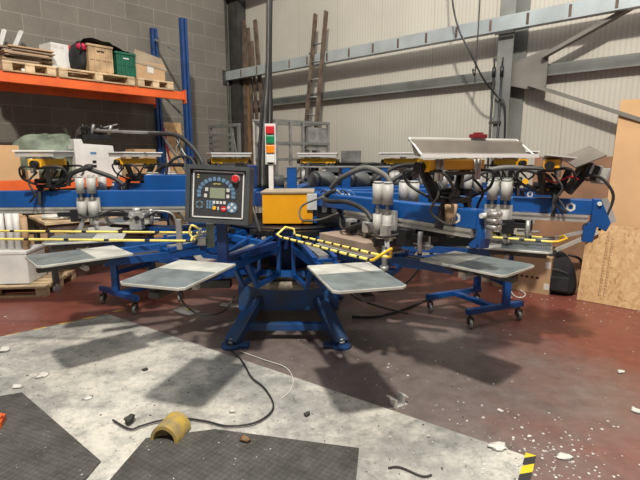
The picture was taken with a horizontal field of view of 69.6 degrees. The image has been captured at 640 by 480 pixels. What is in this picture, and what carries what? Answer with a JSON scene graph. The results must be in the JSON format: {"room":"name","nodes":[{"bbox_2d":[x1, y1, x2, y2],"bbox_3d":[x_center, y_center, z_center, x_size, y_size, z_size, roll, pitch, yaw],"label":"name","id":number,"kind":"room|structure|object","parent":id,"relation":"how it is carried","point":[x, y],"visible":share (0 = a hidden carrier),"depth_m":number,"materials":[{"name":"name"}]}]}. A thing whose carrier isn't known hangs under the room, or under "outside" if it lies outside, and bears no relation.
{"room":"print shop","nodes":[
{"label":"print shop","id":0,"kind":"room"},
{"bbox_2d":[0,0,231,249],"bbox_3d":[-6.044,-2.408,4.349,0.200,6.200,13.000,9,14,41],"label":"wall","id":1,"kind":"structure","parent":0,"point":[125,24],"depth_m":7.42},
{"bbox_2d":[224,0,230,150],"bbox_3d":[-1.772,-2.377,8.978,0.042,4.500,0.044,9,14,41],"label":"trim","id":2,"kind":"structure","parent":1,"relation":"attached to","point":[225,3],"depth_m":8.78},
{"bbox_2d":[0,235,639,479],"bbox_3d":[-0.500,0.551,5.688,25.000,0.100,17.000,0,10,0],"label":"floor","id":3,"kind":"structure","parent":0,"point":[576,396],"depth_m":3.61,"materials":[{"name":"paint"}]},
{"bbox_2d":[0,269,75,297],"bbox_3d":[-3.574,0.503,5.335,1.100,0.120,0.800,-1,10,-6],"label":"wooden pallet","id":4,"kind":"object","parent":3,"relation":"on","point":[42,286],"visible":0.59,"depth_m":5.07,"materials":[{"name":"brown wood"}]},
{"bbox_2d":[0,244,46,284],"bbox_3d":[-3.543,0.272,5.229,0.630,0.370,0.430,-1,10,-6],"label":"foam box","id":5,"kind":"object","parent":4,"relation":"on","point":[14,268],"visible":0.81,"depth_m":5.05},
{"bbox_2d":[0,214,6,249],"bbox_3d":[-3.524,-0.102,5.089,0.069,0.415,0.070,0,10,0],"label":"paper roll","id":6,"kind":"object","parent":5,"relation":"on","point":[3,243],"visible":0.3,"depth_m":5.08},
{"bbox_2d":[4,213,14,249],"bbox_3d":[-3.430,-0.107,5.088,0.069,0.425,0.070,0,10,0],"label":"paper roll","id":7,"kind":"object","parent":5,"relation":"on","point":[8,219],"visible":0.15,"depth_m":5.07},
{"bbox_2d":[11,213,22,249],"bbox_3d":[-3.352,-0.122,5.085,0.069,0.455,0.070,0,10,0],"label":"paper roll","id":8,"kind":"object","parent":5,"relation":"on","point":[15,216],"visible":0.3,"depth_m":5.07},
{"bbox_2d":[19,215,29,249],"bbox_3d":[-3.269,-0.083,5.093,0.069,0.375,0.070,0,10,0],"label":"paper roll","id":9,"kind":"object","parent":5,"relation":"on","point":[23,219],"visible":1,"depth_m":5.07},
{"bbox_2d":[29,233,72,252],"bbox_3d":[-3.749,0.158,6.322,0.500,0.450,0.500,9,14,41],"label":"cardboard box","id":10,"kind":"object","parent":3,"relation":"on","point":[42,235],"visible":0.03,"depth_m":6.20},
{"bbox_2d":[0,313,108,336],"bbox_3d":[-2.433,0.779,4.133,1.013,0.001,0.051,-9,14,-42],"label":"tape","id":11,"kind":"object","parent":3,"relation":"on","point":[106,313],"visible":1,"depth_m":4.26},
{"bbox_2d":[28,214,148,291],"bbox_3d":[-2.838,0.080,5.765,1.180,0.799,0.880,-9,14,-41],"label":"work table","id":12,"kind":"object","parent":3,"relation":"on","point":[37,221],"visible":0.34,"depth_m":5.18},
{"bbox_2d":[41,214,63,219],"bbox_3d":[-3.033,-0.264,5.225,0.293,0.067,0.149,0,10,0],"label":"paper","id":13,"kind":"object","parent":12,"relation":"on","point":[44,216],"visible":0.86,"depth_m":5.19,"materials":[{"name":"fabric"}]},
{"bbox_2d":[0,17,195,224],"bbox_3d":[-3.916,-1.360,5.921,1.020,3.580,4.690,9,14,41],"label":"rack","id":14,"kind":"object","parent":3,"relation":"on","point":[17,82],"visible":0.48,"depth_m":6.82,"materials":[{"name":"metal"}]},
{"bbox_2d":[0,145,21,180],"bbox_3d":[-3.858,-0.936,5.592,0.300,0.420,0.300,9,14,41],"label":"cardboard box","id":15,"kind":"object","parent":14,"relation":"on","point":[9,164],"visible":1,"depth_m":5.52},
{"bbox_2d":[0,59,55,76],"bbox_3d":[-3.816,-2.115,5.822,0.900,0.120,0.569,9,14,41],"label":"wooden pallet","id":16,"kind":"object","parent":14,"relation":"on","point":[5,65],"visible":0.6,"depth_m":5.55,"materials":[{"name":"brown wood"}]},
{"bbox_2d":[0,29,6,44],"bbox_3d":[-4.156,-2.473,5.951,0.050,0.532,0.251,3,11,15],"label":"white lath","id":17,"kind":"object","parent":16,"relation":"on","point":[3,31],"visible":0.83,"depth_m":5.98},
{"bbox_2d":[13,30,22,44],"bbox_3d":[-4.046,-2.514,6.068,0.050,0.534,0.305,4,11,21],"label":"white lath","id":18,"kind":"object","parent":16,"relation":"on","point":[20,32],"visible":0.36,"depth_m":6.11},
{"bbox_2d":[25,170,38,179],"bbox_3d":[-3.609,-0.816,5.773,0.100,0.120,0.120,9,14,41],"label":"cardboard box","id":19,"kind":"object","parent":14,"relation":"on","point":[29,174],"visible":0.58,"depth_m":5.74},
{"bbox_2d":[12,133,72,177],"bbox_3d":[-3.685,-1.141,6.224,0.589,0.600,0.907,9,14,41],"label":"bundle","id":20,"kind":"object","parent":14,"relation":"on","point":[44,141],"visible":0.44,"depth_m":6.04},
{"bbox_2d":[67,139,121,177],"bbox_3d":[-3.250,-1.154,6.523,0.406,0.520,0.680,9,14,41],"label":"machine","id":21,"kind":"object","parent":14,"relation":"on","point":[97,155],"visible":0.55,"depth_m":6.36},
{"bbox_2d":[74,123,118,139],"bbox_3d":[-3.143,-1.525,6.452,0.170,0.231,0.613,9,14,41],"label":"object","id":22,"kind":"object","parent":21,"relation":"on","point":[90,134],"visible":0.8,"depth_m":6.40,"materials":[{"name":"metal"}]},
{"bbox_2d":[56,67,134,85],"bbox_3d":[-3.273,-2.222,6.416,0.900,0.120,0.984,9,14,41],"label":"wooden pallet","id":23,"kind":"object","parent":14,"relation":"on","point":[61,72],"visible":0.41,"depth_m":6.16,"materials":[{"name":"brown wood"}]},
{"bbox_2d":[39,42,70,67],"bbox_3d":[-3.496,-2.399,6.095,0.303,0.340,0.260,7,12,33],"label":"box","id":24,"kind":"object","parent":23,"relation":"on","point":[61,58],"visible":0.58,"depth_m":5.99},
{"bbox_2d":[68,41,86,69],"bbox_3d":[-3.224,-2.440,6.118,0.389,0.412,0.202,9,14,41],"label":"bag","id":25,"kind":"object","parent":23,"relation":"on","point":[77,58],"visible":0.7,"depth_m":6.03,"materials":[{"name":"fabric"}]},
{"bbox_2d":[76,43,85,49],"bbox_3d":[-3.120,-2.533,6.017,0.110,0.090,0.128,9,14,41],"label":"cloth","id":26,"kind":"object","parent":25,"relation":"on","point":[77,44],"visible":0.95,"depth_m":5.98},
{"bbox_2d":[85,43,113,73],"bbox_3d":[-3.087,-2.446,6.297,0.425,0.360,0.344,9,14,41],"label":"crate","id":27,"kind":"object","parent":23,"relation":"on","point":[99,57],"visible":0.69,"depth_m":6.15,"materials":[{"name":"brown wood"}]},
{"bbox_2d":[112,51,135,77],"bbox_3d":[-2.856,-2.471,6.553,0.425,0.320,0.294,9,14,41],"label":"crate","id":28,"kind":"object","parent":23,"relation":"on","point":[124,64],"visible":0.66,"depth_m":6.40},
{"bbox_2d":[76,38,128,52],"bbox_3d":[-3.007,-2.661,6.363,0.420,0.113,0.619,9,14,41],"label":"sheet","id":29,"kind":"object","parent":28,"relation":"on","point":[84,40],"visible":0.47,"depth_m":6.21,"materials":[{"name":"plastic"}]},
{"bbox_2d":[121,157,132,175],"bbox_3d":[-2.953,-1.169,7.058,0.300,0.360,0.170,9,14,41],"label":"cardboard box","id":30,"kind":"object","parent":14,"relation":"on","point":[124,171],"visible":0.23,"depth_m":6.96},
{"bbox_2d":[125,149,156,173],"bbox_3d":[-2.763,-1.200,7.114,0.300,0.400,0.340,9,14,41],"label":"cardboard box","id":31,"kind":"object","parent":14,"relation":"on","point":[126,150],"visible":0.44,"depth_m":6.98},
{"bbox_2d":[124,77,173,90],"bbox_3d":[-2.726,-2.330,7.013,0.900,0.120,0.560,9,14,41],"label":"wooden pallet","id":32,"kind":"object","parent":14,"relation":"on","point":[140,82],"visible":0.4,"depth_m":6.73,"materials":[{"name":"brown wood"}]},
{"bbox_2d":[134,49,166,80],"bbox_3d":[-2.645,-2.572,6.869,0.516,0.406,0.508,-10,14,-44],"label":"cardboard box","id":33,"kind":"object","parent":32,"relation":"on","point":[148,66],"visible":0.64,"depth_m":6.69,"materials":[{"name":"cardboard"}]},
{"bbox_2d":[75,226,121,248],"bbox_3d":[-3.227,-0.005,6.806,0.500,0.600,0.550,9,14,41],"label":"cardboard box","id":34,"kind":"object","parent":3,"relation":"on","point":[102,228],"visible":0.02,"depth_m":6.58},
{"bbox_2d":[99,228,182,313],"bbox_3d":[-1.505,0.311,4.681,1.592,0.729,0.785,3,11,18],"label":"stand","id":35,"kind":"object","parent":3,"relation":"on","point":[115,271],"visible":0.51,"depth_m":4.65,"materials":[{"name":"metal"}]},
{"bbox_2d":[137,237,166,268],"bbox_3d":[-2.301,0.179,6.403,0.350,0.380,0.350,9,14,41],"label":"cardboard box","id":36,"kind":"object","parent":3,"relation":"on","point":[157,263],"visible":0.12,"depth_m":6.30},
{"bbox_2d":[154,221,166,236],"bbox_3d":[-2.775,-0.045,7.309,0.500,0.500,0.500,9,14,41],"label":"cardboard box","id":37,"kind":"object","parent":3,"relation":"on","point":[161,222],"visible":0.1,"depth_m":7.22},
{"bbox_2d":[163,122,188,225],"bbox_3d":[-2.535,-1.020,8.209,0.215,2.101,0.345,9,14,41],"label":"sheet","id":38,"kind":"object","parent":3,"relation":"on","point":[167,126],"visible":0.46,"depth_m":8.13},
{"bbox_2d":[173,307,199,314],"bbox_3d":[-1.314,0.701,4.543,0.260,0.010,0.140,7,12,34],"label":"paper sheet","id":39,"kind":"object","parent":3,"relation":"on","point":[182,310],"visible":0.87,"depth_m":4.54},
{"bbox_2d":[194,255,215,261],"bbox_3d":[-1.775,0.092,6.829,0.350,0.400,0.400,9,14,41],"label":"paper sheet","id":40,"kind":"object","parent":3,"relation":"on","point":[197,257],"visible":0.03,"depth_m":6.66,"materials":[{"name":"paper"}]},
{"bbox_2d":[208,123,240,166],"bbox_3d":[-1.637,-0.955,7.987,0.860,2.050,0.057,9,14,41],"label":"rack","id":41,"kind":"object","parent":3,"relation":"on","point":[231,140],"visible":0.51,"depth_m":7.77,"materials":[{"name":"metal"}]},
{"bbox_2d":[219,303,238,306],"bbox_3d":[-0.905,0.668,4.728,0.240,0.008,0.100,2,10,10],"label":"paper sheet","id":42,"kind":"object","parent":3,"relation":"on","point":[222,304],"visible":0.71,"depth_m":4.72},
{"bbox_2d":[242,20,249,234],"bbox_3d":[-1.413,-2.102,8.802,0.087,4.006,0.379,-1,10,-4],"label":"plank","id":43,"kind":"object","parent":3,"relation":"on","point":[244,44],"visible":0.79,"depth_m":8.70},
{"bbox_2d":[247,59,251,164],"bbox_3d":[-1.343,-1.746,8.801,0.058,3.306,0.405,-2,10,-12],"label":"plank","id":44,"kind":"object","parent":3,"relation":"on","point":[248,104],"visible":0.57,"depth_m":8.74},
{"bbox_2d":[246,27,254,209],"bbox_3d":[-1.276,-2.006,8.693,0.060,3.857,0.464,-3,11,-17],"label":"plank","id":45,"kind":"object","parent":3,"relation":"on","point":[248,28],"visible":0.5,"depth_m":8.62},
{"bbox_2d":[250,41,257,118],"bbox_3d":[-1.157,-1.864,8.610,0.052,3.608,0.561,-5,11,-24],"label":"plank","id":46,"kind":"object","parent":3,"relation":"on","point":[251,42],"visible":0.36,"depth_m":8.54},
{"bbox_2d":[253,19,262,111],"bbox_3d":[-1.034,-2.017,8.470,0.059,3.964,0.709,-6,12,-29],"label":"plank","id":47,"kind":"object","parent":3,"relation":"on","point":[255,26],"visible":0.36,"depth_m":8.40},
{"bbox_2d":[0,316,515,479],"bbox_3d":[-1.099,0.980,2.975,4.218,0.017,2.917,0,10,0],"label":"debris","id":48,"kind":"object","parent":3,"relation":"on","point":[169,316],"visible":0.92,"depth_m":2.97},
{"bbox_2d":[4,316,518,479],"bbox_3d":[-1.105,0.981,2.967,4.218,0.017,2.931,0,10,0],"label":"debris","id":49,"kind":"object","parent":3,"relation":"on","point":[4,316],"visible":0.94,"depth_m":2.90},
{"bbox_2d":[0,315,524,479],"bbox_3d":[-2.138,1.183,1.884,4.831,0.004,4.396,7,12,34],"label":"concrete floor","id":50,"kind":"structure","parent":3,"relation":"on","point":[197,375],"depth_m":2.84,"materials":[{"name":"concrete"}]},
{"bbox_2d":[0,346,9,351],"bbox_3d":[-2.479,0.854,3.618,0.074,0.028,0.109,-5,11,-26],"label":"paper scrap","id":51,"kind":"object","parent":50,"relation":"on","point":[3,348],"visible":1,"depth_m":3.60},
{"bbox_2d":[12,384,21,388],"bbox_3d":[-1.998,0.962,3.039,0.060,0.020,0.065,-5,11,-25],"label":"paper scrap","id":52,"kind":"object","parent":50,"relation":"on","point":[14,385],"visible":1,"depth_m":3.03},
{"bbox_2d":[34,371,49,377],"bbox_3d":[-1.928,0.935,3.204,0.075,0.014,0.114,1,10,6],"label":"paper scrap","id":53,"kind":"object","parent":50,"relation":"on","point":[44,373],"visible":1,"depth_m":3.19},
{"bbox_2d":[0,392,100,479],"bbox_3d":[-1.632,1.073,2.460,0.623,0.008,1.382,-8,13,-38],"label":"rubber mat","id":54,"kind":"object","parent":50,"relation":"on","point":[32,446],"visible":1,"depth_m":2.39,"materials":[{"name":"rubber"}]},
{"bbox_2d":[0,413,5,428],"bbox_3d":[-1.852,1.017,2.579,0.130,0.060,0.100,-4,11,-20],"label":"orange part","id":55,"kind":"object","parent":54,"relation":"on","point":[2,416],"visible":1,"depth_m":2.59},
{"bbox_2d":[82,395,92,399],"bbox_3d":[-1.463,0.995,2.895,0.045,0.007,0.074,9,14,42],"label":"paper scrap","id":56,"kind":"object","parent":50,"relation":"on","point":[90,396],"visible":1,"depth_m":2.90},
{"bbox_2d":[123,414,135,422],"bbox_3d":[-1.088,1.015,2.623,0.053,0.033,0.082,0,10,1],"label":"crumb","id":57,"kind":"object","parent":50,"relation":"on","point":[130,417],"visible":1,"depth_m":2.61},
{"bbox_2d":[112,348,273,429],"bbox_3d":[-0.604,0.972,2.963,0.791,0.011,1.150,5,11,24],"label":"power cable","id":58,"kind":"object","parent":50,"relation":"on","point":[256,381],"visible":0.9,"depth_m":2.62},
{"bbox_2d":[110,429,358,479],"bbox_3d":[-0.426,1.115,2.228,1.284,0.008,0.699,-1,10,-5],"label":"rubber mat","id":59,"kind":"object","parent":50,"relation":"on","point":[294,459],"visible":0.91,"depth_m":2.30,"materials":[{"name":"rubber"}]},
{"bbox_2d":[150,411,190,443],"bbox_3d":[-0.814,1.015,2.507,0.160,0.090,0.150,2,10,12],"label":"pipe","id":60,"kind":"object","parent":59,"relation":"on","point":[176,423],"visible":1,"depth_m":2.48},
{"bbox_2d":[239,434,250,442],"bbox_3d":[-0.398,1.057,2.446,0.064,0.027,0.048,6,12,31],"label":"crumb","id":61,"kind":"object","parent":59,"relation":"on","point":[243,438],"visible":1,"depth_m":2.44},
{"bbox_2d":[240,351,293,398],"bbox_3d":[-0.344,0.924,3.289,0.209,0.006,0.821,-5,12,-27],"label":"string","id":62,"kind":"object","parent":50,"relation":"on","point":[240,351],"visible":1,"depth_m":3.34,"materials":[{"name":"fabric"}]},
{"bbox_2d":[388,466,431,477],"bbox_3d":[0.431,1.114,2.214,0.210,0.011,0.034,4,11,20],"label":"twig","id":63,"kind":"object","parent":50,"relation":"on","point":[390,467],"visible":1,"depth_m":2.21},
{"bbox_2d":[487,441,507,450],"bbox_3d":[0.930,1.077,2.405,0.112,0.017,0.075,0,10,1],"label":"paper scrap","id":64,"kind":"object","parent":50,"relation":"on","point":[497,446],"visible":1,"depth_m":2.40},
{"bbox_2d":[252,119,274,239],"bbox_3d":[-0.824,-0.779,7.038,0.270,2.040,0.430,1,10,8],"label":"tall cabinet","id":65,"kind":"object","parent":3,"relation":"on","point":[253,120],"visible":0.09,"depth_m":6.76,"materials":[{"name":"metal"}]},
{"bbox_2d":[254,119,329,212],"bbox_3d":[-0.405,-0.754,6.973,1.030,2.015,0.540,-8,13,-39],"label":"trolley","id":66,"kind":"object","parent":3,"relation":"on","point":[316,138],"visible":0.34,"depth_m":6.73,"materials":[{"name":"metal"}]},
{"bbox_2d":[0,124,616,350],"bbox_3d":[-0.295,-0.180,4.444,5.289,1.780,4.477,5,11,24],"label":"press","id":67,"kind":"object","parent":3,"relation":"on","point":[366,216],"visible":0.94,"depth_m":3.35,"materials":[{"name":"metal"}]},
{"bbox_2d":[15,152,73,156],"bbox_3d":[-2.345,-0.734,3.937,0.300,0.040,0.380,-1,10,-4],"label":"tray","id":68,"kind":"object","parent":67,"relation":"on","point":[17,154],"depth_m":3.76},
{"bbox_2d":[108,153,160,156],"bbox_3d":[-2.037,-0.940,5.084,0.240,0.040,0.500,6,12,29],"label":"tray","id":69,"kind":"object","parent":67,"relation":"on","point":[110,154],"depth_m":4.93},
{"bbox_2d":[94,129,204,174],"bbox_3d":[-1.790,-0.868,4.759,1.559,0.587,0.178,6,12,29],"label":"boom","id":70,"kind":"object","parent":67,"relation":"attached to","point":[178,137],"visible":0.69,"depth_m":4.54,"materials":[{"name":"metal"}]},
{"bbox_2d":[207,154,250,156],"bbox_3d":[-1.164,-1.084,5.885,0.500,0.040,0.240,-5,11,-26],"label":"tray","id":71,"kind":"object","parent":67,"relation":"on","point":[208,155],"depth_m":5.78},
{"bbox_2d":[185,164,276,262],"bbox_3d":[-0.583,-0.201,3.166,0.479,0.644,0.674,1,10,3],"label":"control panel","id":72,"kind":"object","parent":67,"relation":"on","point":[222,196],"visible":1,"depth_m":2.85,"materials":[{"name":"metal"}]},
{"bbox_2d":[257,0,272,186],"bbox_3d":[-0.478,-1.534,3.991,0.180,2.139,0.124,0,10,0],"label":"cables","id":73,"kind":"object","parent":67,"relation":"attached to","point":[266,114],"visible":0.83,"depth_m":4.05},
{"bbox_2d":[266,126,273,133],"bbox_3d":[-0.422,-0.931,3.884,0.072,0.067,0.024,0,10,0],"label":"lamp","id":74,"kind":"object","parent":67,"relation":"on","point":[269,129],"depth_m":3.87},
{"bbox_2d":[266,135,274,142],"bbox_3d":[-0.422,-0.852,3.898,0.072,0.067,0.024,0,10,0],"label":"lamp","id":75,"kind":"object","parent":67,"relation":"on","point":[269,138],"depth_m":3.89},
{"bbox_2d":[266,145,274,152],"bbox_3d":[-0.422,-0.773,3.912,0.072,0.067,0.024,0,10,0],"label":"lamp","id":76,"kind":"object","parent":67,"relation":"on","point":[269,148],"depth_m":3.90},
{"bbox_2d":[266,155,274,162],"bbox_3d":[-0.422,-0.695,3.926,0.072,0.067,0.024,0,10,0],"label":"lamp","id":77,"kind":"object","parent":67,"relation":"attached to","point":[269,158],"depth_m":3.92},
{"bbox_2d":[265,124,275,163],"bbox_3d":[-0.422,-0.819,3.932,0.090,0.340,0.030,0,10,0],"label":"lamp","id":78,"kind":"object","parent":67,"relation":"attached to","point":[270,129],"depth_m":3.90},
{"bbox_2d":[298,154,337,156],"bbox_3d":[-0.021,-1.118,6.073,0.500,0.040,0.240,1,10,7],"label":"tray","id":79,"kind":"object","parent":67,"relation":"on","point":[299,155],"depth_m":5.97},
{"bbox_2d":[380,153,420,156],"bbox_3d":[1.014,-1.040,5.640,0.500,0.040,0.240,8,13,38],"label":"tray","id":80,"kind":"object","parent":67,"relation":"on","point":[381,154],"depth_m":5.54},
{"bbox_2d":[445,204,457,223],"bbox_3d":[0.737,-0.147,2.598,0.072,0.110,0.070,-7,12,-35],"label":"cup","id":81,"kind":"object","parent":67,"relation":"on","point":[451,210],"depth_m":2.57,"materials":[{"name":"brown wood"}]},
{"bbox_2d":[408,139,527,155],"bbox_3d":[0.854,-0.515,2.567,0.750,0.095,0.150,-4,11,-21],"label":"tray","id":82,"kind":"object","parent":67,"relation":"on","point":[420,147],"depth_m":2.57,"materials":[{"name":"metal"}]},
{"bbox_2d":[565,146,606,167],"bbox_3d":[1.811,-0.574,3.170,0.185,0.154,0.275,1,10,6],"label":"tray","id":83,"kind":"object","parent":67,"relation":"on","point":[586,155],"depth_m":3.14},
{"bbox_2d":[299,10,327,183],"bbox_3d":[-0.152,-1.667,7.289,0.290,3.709,0.520,9,14,41],"label":"ladder","id":84,"kind":"object","parent":3,"relation":"on","point":[309,97],"visible":0.48,"depth_m":7.18,"materials":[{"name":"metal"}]},
{"bbox_2d":[315,162,433,255],"bbox_3d":[0.777,-0.458,7.005,2.000,1.420,0.400,9,14,41],"label":"bench","id":85,"kind":"object","parent":3,"relation":"on","point":[340,163],"visible":0.02,"depth_m":6.96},
{"bbox_2d":[341,151,360,162],"bbox_3d":[0.477,-1.292,7.125,0.320,0.180,0.106,9,14,41],"label":"case","id":86,"kind":"object","parent":85,"relation":"on","point":[346,156],"visible":0.84,"depth_m":7.06,"materials":[{"name":"metal"}]},
{"bbox_2d":[352,299,428,317],"bbox_3d":[0.954,0.662,4.719,1.501,0.024,0.167,-7,12,-34],"label":"hose","id":87,"kind":"object","parent":3,"relation":"on","point":[425,300],"visible":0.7,"depth_m":4.43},
{"bbox_2d":[387,391,407,408],"bbox_3d":[0.475,0.979,2.821,0.134,0.074,0.060,-6,12,-29],"label":"paper scrap","id":88,"kind":"object","parent":3,"relation":"on","point":[400,402],"visible":1,"depth_m":2.82,"materials":[{"name":"paper"}]},
{"bbox_2d":[354,238,523,328],"bbox_3d":[1.065,0.381,4.405,1.688,0.689,0.826,0,10,0],"label":"stand","id":89,"kind":"object","parent":3,"relation":"on","point":[485,306],"visible":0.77,"depth_m":4.29,"materials":[{"name":"metal"}]},
{"bbox_2d":[458,255,493,282],"bbox_3d":[2.034,0.233,5.751,0.500,0.505,0.300,8,13,37],"label":"cardboard box","id":90,"kind":"object","parent":3,"relation":"on","point":[460,274],"visible":0.06,"depth_m":5.63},
{"bbox_2d":[360,290,639,479],"bbox_3d":[1.972,0.869,3.617,3.432,0.009,3.882,6,12,28],"label":"debris","id":91,"kind":"object","parent":3,"relation":"on","point":[483,417],"visible":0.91,"depth_m":2.39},
{"bbox_2d":[492,255,553,294],"bbox_3d":[2.323,0.361,5.277,0.620,0.420,0.162,8,13,37],"label":"cardboard box","id":92,"kind":"object","parent":3,"relation":"on","point":[537,279],"visible":0.66,"depth_m":5.13,"materials":[{"name":"cardboard"}]},
{"bbox_2d":[518,453,535,479],"bbox_3d":[0.998,1.119,2.224,0.050,0.001,0.312,6,12,31],"label":"tape","id":93,"kind":"object","parent":3,"relation":"on","point":[529,459],"visible":1,"depth_m":2.25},
{"bbox_2d":[547,247,581,294],"bbox_3d":[2.699,0.339,5.116,0.440,0.518,0.324,5,11,25],"label":"backpack","id":94,"kind":"object","parent":3,"relation":"on","point":[563,280],"visible":0.73,"depth_m":5.03,"materials":[{"name":"fabric"}]},
{"bbox_2d":[555,230,598,251],"bbox_3d":[2.736,0.013,4.905,0.392,0.252,0.050,4,11,23],"label":"plank","id":95,"kind":"object","parent":94,"relation":"on","point":[578,240],"visible":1,"depth_m":4.92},
{"bbox_2d":[555,452,574,459],"bbox_3d":[1.240,1.097,2.338,0.091,0.010,0.063,-1,10,-5],"label":"paper scrap","id":96,"kind":"object","parent":3,"relation":"on","point":[561,455],"visible":1,"depth_m":2.33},
{"bbox_2d":[528,156,612,290],"bbox_3d":[3.054,-0.164,5.127,1.420,1.511,0.203,9,14,41],"label":"cardboard sheet","id":97,"kind":"object","parent":3,"relation":"on","point":[587,190],"visible":0.11,"depth_m":5.26,"materials":[{"name":"cardboard"}]},
{"bbox_2d":[577,225,639,310],"bbox_3d":[3.031,0.265,4.723,0.600,0.806,0.188,9,14,41],"label":"board","id":98,"kind":"object","parent":3,"relation":"on","point":[610,269],"visible":1,"depth_m":4.72,"materials":[{"name":"wood"}]},
{"bbox_2d":[608,99,639,227],"bbox_3d":[3.869,-0.283,4.164,2.200,2.087,0.276,9,14,41],"label":"cardboard sheet","id":99,"kind":"object","parent":3,"relation":"on","point":[625,173],"visible":0.4,"depth_m":4.76,"materials":[{"name":"cardboard"}]},
{"bbox_2d":[631,406,639,413],"bbox_3d":[1.897,1.019,2.766,0.058,0.012,0.081,2,10,11],"label":"paper scrap","id":100,"kind":"object","parent":3,"relation":"on","point":[634,409],"visible":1,"depth_m":2.76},
{"bbox_2d":[245,0,639,254],"bbox_3d":[3.251,-2.489,4.800,13.000,6.200,0.121,9,14,41],"label":"wall","id":101,"kind":"structure","parent":0,"point":[552,124],"depth_m":6.38,"materials":[{"name":"metal"}]},
{"bbox_2d":[228,0,245,163],"bbox_3d":[-1.569,-3.121,8.875,0.280,6.000,0.197,9,14,41],"label":"column","id":102,"kind":"structure","parent":101,"relation":"attached to","point":[236,8],"depth_m":8.73,"materials":[{"name":"metal"}]},
{"bbox_2d":[222,0,639,85],"bbox_3d":[2.347,-2.488,5.299,11.000,0.280,0.359,9,14,41],"label":"cable tray","id":103,"kind":"object","parent":101,"relation":"attached to","point":[581,9],"visible":0.91,"depth_m":5.69,"materials":[{"name":"metal"}]},
{"bbox_2d":[472,0,480,75],"bbox_3d":[1.870,-2.940,5.421,0.058,1.932,0.016,9,14,41],"label":"rod","id":104,"kind":"object","parent":103,"relation":"hanging from","point":[473,70],"visible":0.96,"depth_m":5.50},
{"bbox_2d":[253,52,639,107],"bbox_3d":[2.916,-1.911,5.058,11.700,0.130,0.098,9,14,41],"label":"beam","id":105,"kind":"structure","parent":101,"relation":"attached to","point":[633,59],"depth_m":6.03,"materials":[{"name":"metal"}]},
{"bbox_2d":[452,0,505,236],"bbox_3d":[1.823,-2.113,5.502,0.870,5.191,0.141,5,11,27],"label":"cable","id":106,"kind":"object","parent":101,"relation":"hanging from","point":[464,41],"visible":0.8,"depth_m":5.46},
{"bbox_2d":[486,57,503,181],"bbox_3d":[2.122,-0.861,5.688,0.141,2.640,0.044,9,14,41],"label":"conduit","id":107,"kind":"object","parent":101,"relation":"attached to","point":[498,121],"visible":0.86,"depth_m":5.53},
{"bbox_2d":[489,0,530,237],"bbox_3d":[2.289,-2.501,5.429,0.260,6.000,0.235,9,14,41],"label":"column","id":108,"kind":"structure","parent":101,"relation":"attached to","point":[512,46],"depth_m":5.50,"materials":[{"name":"metal"}]},
{"bbox_2d":[511,49,548,89],"bbox_3d":[2.436,-1.970,5.356,0.400,0.440,0.016,9,14,41],"label":"plate","id":109,"kind":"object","parent":101,"relation":"attached to","point":[533,68],"depth_m":5.34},
{"bbox_2d":[527,82,639,121],"bbox_3d":[3.684,-0.931,4.356,3.415,1.427,0.076,9,14,41],"label":"beam","id":110,"kind":"structure","parent":101,"relation":"attached to","point":[539,87],"depth_m":4.96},
{"bbox_2d":[541,10,632,58],"bbox_3d":[3.885,-2.661,3.861,3.676,1.666,0.091,9,14,41],"label":"beam","id":111,"kind":"structure","parent":101,"relation":"attached to","point":[611,18],"depth_m":4.88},
{"bbox_3d":[-3.701,-2.172,5.755,0.414,0.014,0.412,9,14,42],"label":"cardboard piece","id":112,"kind":"object","parent":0,"visible":0},
{"bbox_2d":[1,58,38,63],"bbox_3d":[-3.735,-2.175,5.672,0.369,0.019,0.487,-10,14,-43],"label":"cardboard piece","id":113,"kind":"object","parent":112,"relation":"on","point":[10,59],"visible":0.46,"depth_m":5.50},
{"bbox_2d":[0,56,41,63],"bbox_3d":[-3.788,-2.207,5.722,0.445,0.024,0.428,8,13,37],"label":"cardboard piece","id":114,"kind":"object","parent":113,"relation":"on","point":[2,56],"visible":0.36,"depth_m":5.52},
{"bbox_2d":[11,56,52,64],"bbox_3d":[-3.683,-2.245,5.811,0.409,0.018,0.452,10,14,43],"label":"cardboard piece","id":115,"kind":"object","parent":114,"relation":"on","point":[42,61],"visible":0.43,"depth_m":5.73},
{"bbox_2d":[0,53,41,59],"bbox_3d":[-3.773,-2.246,5.720,0.563,0.014,0.383,9,13,40],"label":"cardboard piece","id":116,"kind":"object","parent":115,"relation":"on","point":[4,54],"visible":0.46,"depth_m":5.52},
{"bbox_2d":[7,52,51,60],"bbox_3d":[-3.640,-2.260,5.708,0.413,0.017,0.462,10,14,44],"label":"cardboard piece","id":117,"kind":"object","parent":116,"relation":"on","point":[44,58],"visible":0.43,"depth_m":5.60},
{"bbox_2d":[0,50,48,56],"bbox_3d":[-3.734,-2.287,5.754,0.517,0.018,0.469,10,14,43],"label":"cardboard piece","id":118,"kind":"object","parent":117,"relation":"on","point":[4,51],"visible":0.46,"depth_m":5.52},
{"bbox_2d":[0,48,47,55],"bbox_3d":[-3.774,-2.308,5.752,0.515,0.022,0.487,8,13,38],"label":"cardboard piece","id":119,"kind":"object","parent":118,"relation":"on","point":[2,49],"visible":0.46,"depth_m":5.53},
{"bbox_2d":[10,48,54,56],"bbox_3d":[-3.667,-2.332,5.773,0.424,0.016,0.477,8,13,39],"label":"cardboard piece","id":120,"kind":"object","parent":119,"relation":"on","point":[48,54],"visible":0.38,"depth_m":5.65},
{"bbox_2d":[0,45,35,50],"bbox_3d":[-3.835,-2.341,5.717,0.534,0.019,0.384,9,13,40],"label":"cardboard piece","id":121,"kind":"object","parent":120,"relation":"on","point":[1,46],"visible":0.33,"depth_m":5.50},
{"bbox_2d":[5,44,53,53],"bbox_3d":[-3.714,-2.374,5.795,0.519,0.016,0.500,9,14,42],"label":"cardboard piece","id":122,"kind":"object","parent":121,"relation":"on","point":[36,49],"visible":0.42,"depth_m":5.65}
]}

